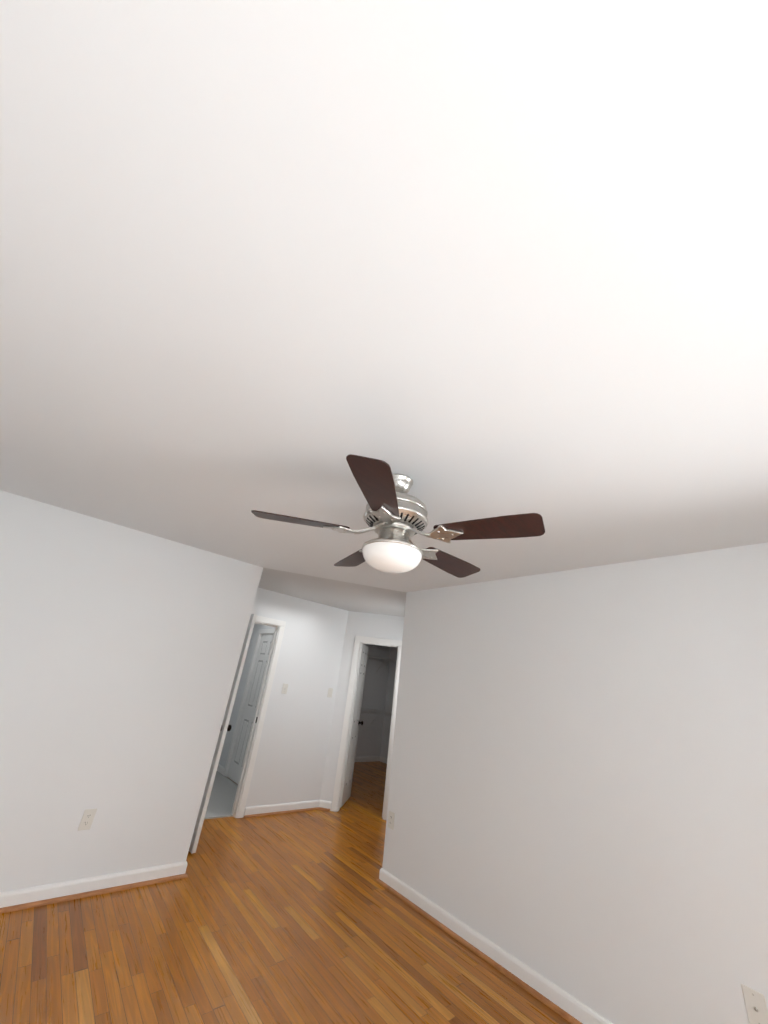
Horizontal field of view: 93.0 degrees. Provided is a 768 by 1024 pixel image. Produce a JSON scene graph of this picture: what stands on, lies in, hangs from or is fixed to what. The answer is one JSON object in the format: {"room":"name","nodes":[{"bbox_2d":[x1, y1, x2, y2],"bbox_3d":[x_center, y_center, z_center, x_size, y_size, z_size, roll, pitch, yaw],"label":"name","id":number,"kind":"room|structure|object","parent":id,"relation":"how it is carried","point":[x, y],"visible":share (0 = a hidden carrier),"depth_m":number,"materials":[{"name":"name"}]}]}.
{"room":"empty bedroom","nodes":[
{"label":"empty bedroom","id":0,"kind":"room"},
{"bbox_2d":[0,490,251,891],"bbox_3d":[-2.384,1.235,2.622,2.250,2.440,0.120,26,-31,-34],"label":"wall","id":1,"kind":"structure","parent":0,"point":[114,638],"depth_m":2.73,"materials":[{"name":"paint"}]},
{"bbox_2d":[77,809,96,830],"bbox_3d":[-2.051,2.127,2.521,0.072,0.116,0.008,26,-31,-34],"label":"outlet","id":2,"kind":"object","parent":1,"relation":"attached to","point":[87,819],"visible":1,"depth_m":2.52,"materials":[{"name":"white plastic"}]},
{"bbox_2d":[0,861,187,913],"bbox_3d":[-2.390,2.308,2.126,2.396,0.090,0.033,26,-31,-34],"label":"baseboard","id":3,"kind":"structure","parent":1,"relation":"attached to","point":[25,898],"depth_m":2.43,"materials":[{"name":"paint"}]},
{"bbox_2d":[168,564,262,863],"bbox_3d":[-2.518,2.072,4.424,0.127,2.440,3.281,26,-31,-34],"label":"wall","id":4,"kind":"structure","parent":0,"point":[196,788],"depth_m":3.17,"materials":[{"name":"paint"}]},
{"bbox_2d":[219,588,342,815],"bbox_3d":[-1.464,2.270,4.559,1.740,2.440,0.120,26,-31,-34],"label":"wall","id":5,"kind":"structure","parent":0,"point":[296,612],"depth_m":4.77,"materials":[{"name":"paint"}]},
{"bbox_2d":[189,614,256,853],"bbox_3d":[-1.758,2.095,3.780,0.185,2.000,0.733,26,-31,-34],"label":"entry door","id":6,"kind":"structure","parent":5,"relation":"in","point":[225,727],"depth_m":3.46,"materials":[{"name":"paint"}]},
{"bbox_2d":[223,616,285,817],"bbox_3d":[-1.808,2.269,4.242,0.888,2.094,0.152,26,-31,-34],"label":"door frame","id":7,"kind":"structure","parent":5,"relation":"attached to","point":[244,782],"depth_m":4.53,"materials":[{"name":"paint"}]},
{"bbox_2d":[281,683,287,693],"bbox_3d":[-1.262,2.256,4.654,0.072,0.116,0.017,26,-31,-34],"label":"light switch","id":8,"kind":"object","parent":5,"relation":"attached to","point":[284,688],"visible":1,"depth_m":4.65,"materials":[{"name":"white plastic"}]},
{"bbox_2d":[243,800,330,817],"bbox_3d":[-1.119,3.504,4.309,1.084,0.090,0.063,26,-31,-34],"label":"baseboard","id":9,"kind":"structure","parent":5,"relation":"attached to","point":[274,809],"depth_m":4.30,"materials":[{"name":"paint"}]},
{"bbox_2d":[327,688,332,697],"bbox_3d":[-0.742,2.503,5.047,0.072,0.116,0.017,26,-31,-34],"label":"light switch","id":10,"kind":"object","parent":5,"relation":"attached to","point":[330,690],"visible":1,"depth_m":5.05,"materials":[{"name":"white plastic"}]},
{"bbox_2d":[0,761,570,1023],"bbox_3d":[-0.121,3.034,2.877,7.505,0.060,8.420,26,-31,-34],"label":"floor","id":11,"kind":"structure","parent":0,"point":[304,917],"depth_m":2.15,"materials":[{"name":"brown wood"}]},
{"bbox_2d":[204,771,237,818],"bbox_3d":[-2.510,3.551,4.688,1.262,0.012,2.207,26,-31,-34],"label":"floor carpet","id":12,"kind":"object","parent":11,"relation":"on","point":[222,797],"visible":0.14,"depth_m":4.46,"materials":[{"name":"grey carpet"}]},
{"bbox_2d":[276,606,315,803],"bbox_3d":[-1.869,2.716,5.607,0.120,2.440,2.127,26,-31,-34],"label":"wall","id":13,"kind":"structure","parent":0,"point":[313,607],"depth_m":4.66,"materials":[{"name":"paint"}]},
{"bbox_2d":[217,764,224,774],"bbox_3d":[-2.576,3.949,5.635,0.014,0.090,0.573,26,-31,-34],"label":"baseboard","id":14,"kind":"structure","parent":13,"relation":"attached to","point":[220,769],"depth_m":5.52,"materials":[{"name":"paint"}]},
{"bbox_2d":[227,634,272,783],"bbox_3d":[-1.982,2.896,5.528,0.105,2.000,0.698,26,-31,-34],"label":"hall door","id":15,"kind":"structure","parent":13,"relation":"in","point":[240,747],"depth_m":5.58,"materials":[{"name":"paint"}]},
{"bbox_2d":[312,610,359,810],"bbox_3d":[-1.392,2.867,5.799,0.173,2.440,2.407,26,-31,-34],"label":"wall","id":16,"kind":"structure","parent":0,"point":[323,788],"depth_m":5.00,"materials":[{"name":"paint"}]},
{"bbox_2d":[340,643,368,806],"bbox_3d":[-0.418,3.005,5.343,0.449,2.000,0.408,26,-31,-34],"label":"closet door","id":17,"kind":"structure","parent":16,"relation":"in","point":[351,753],"depth_m":5.25,"materials":[{"name":"paint"}]},
{"bbox_2d":[331,636,401,819],"bbox_3d":[-0.175,2.834,5.000,0.619,2.094,0.619,26,-31,-34],"label":"door frame","id":18,"kind":"structure","parent":16,"relation":"attached to","point":[341,764],"depth_m":4.95,"materials":[{"name":"paint"}]},
{"bbox_2d":[361,655,396,725],"bbox_3d":[0.179,3.149,6.251,2.949,1.375,3.721,26,-31,-34],"label":"wire closet shelf","id":19,"kind":"object","parent":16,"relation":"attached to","point":[365,710],"visible":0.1,"depth_m":7.98,"materials":[{"name":"white metal"}]},
{"bbox_2d":[340,634,391,756],"bbox_3d":[-1.802,3.401,7.035,5.082,2.440,0.120,26,-31,-34],"label":"wall","id":20,"kind":"structure","parent":0,"point":[376,684],"depth_m":8.09,"materials":[{"name":"paint"}]},
{"bbox_2d":[355,756,379,761],"bbox_3d":[-1.205,4.770,7.003,2.933,0.090,0.014,26,-31,-34],"label":"baseboard","id":21,"kind":"structure","parent":20,"relation":"attached to","point":[368,758],"depth_m":7.65,"materials":[{"name":"paint"}]},
{"bbox_2d":[376,645,388,651],"bbox_3d":[-0.034,3.212,8.643,0.400,0.130,0.011,26,-31,-34],"label":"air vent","id":22,"kind":"object","parent":20,"relation":"in","point":[382,648],"visible":0.69,"depth_m":8.64,"materials":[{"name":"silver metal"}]},
{"bbox_2d":[0,0,767,616],"bbox_3d":[0.162,0.789,3.941,7.505,0.060,8.420,26,-31,-34],"label":"ceiling","id":23,"kind":"structure","parent":0,"point":[460,260],"depth_m":0.95,"materials":[{"name":"paint"}]},
{"bbox_2d":[251,454,544,577],"bbox_3d":[0.078,0.070,1.810,1.256,0.481,1.292,26,-31,-34],"label":"ceiling fan","id":24,"kind":"object","parent":23,"relation":"hanging from","point":[395,517],"visible":1,"depth_m":1.61,"materials":[{"name":"brown wood"}]},
{"bbox_2d":[380,647,397,757],"bbox_3d":[1.453,3.751,6.906,0.120,2.440,4.120,26,-31,-34],"label":"wall","id":25,"kind":"structure","parent":0,"point":[388,698],"depth_m":8.22,"materials":[{"name":"paint"}]},
{"bbox_2d":[380,756,386,763],"bbox_3d":[1.225,4.800,6.419,0.014,0.090,4.020,26,-31,-34],"label":"baseboard","id":26,"kind":"structure","parent":25,"relation":"attached to","point":[382,759],"depth_m":7.75,"materials":[{"name":"paint"}]},
{"bbox_2d":[382,542,767,1023],"bbox_3d":[1.564,1.475,2.077,0.120,2.440,4.280,26,-31,-34],"label":"wall","id":27,"kind":"structure","parent":0,"point":[578,794],"depth_m":2.21,"materials":[{"name":"paint"}]},
{"bbox_2d":[388,811,394,829],"bbox_3d":[0.062,2.688,3.180,0.008,0.116,0.072,26,-31,-34],"label":"outlet","id":28,"kind":"object","parent":27,"relation":"attached to","point":[391,820],"visible":1,"depth_m":3.18,"materials":[{"name":"white plastic"}]},
{"bbox_2d":[376,868,612,1023],"bbox_3d":[1.323,2.522,1.588,0.033,0.090,4.193,26,-31,-34],"label":"baseboard","id":29,"kind":"structure","parent":27,"relation":"attached to","point":[568,1007],"depth_m":2.25,"materials":[{"name":"paint"}]},
{"bbox_2d":[741,984,767,1023],"bbox_3d":[1.574,2.102,1.541,0.012,0.116,0.072,26,-31,-34],"label":"wall jack","id":30,"kind":"object","parent":27,"relation":"attached to","point":[756,1007],"visible":1,"depth_m":1.54,"materials":[{"name":"white plastic"}]}
]}

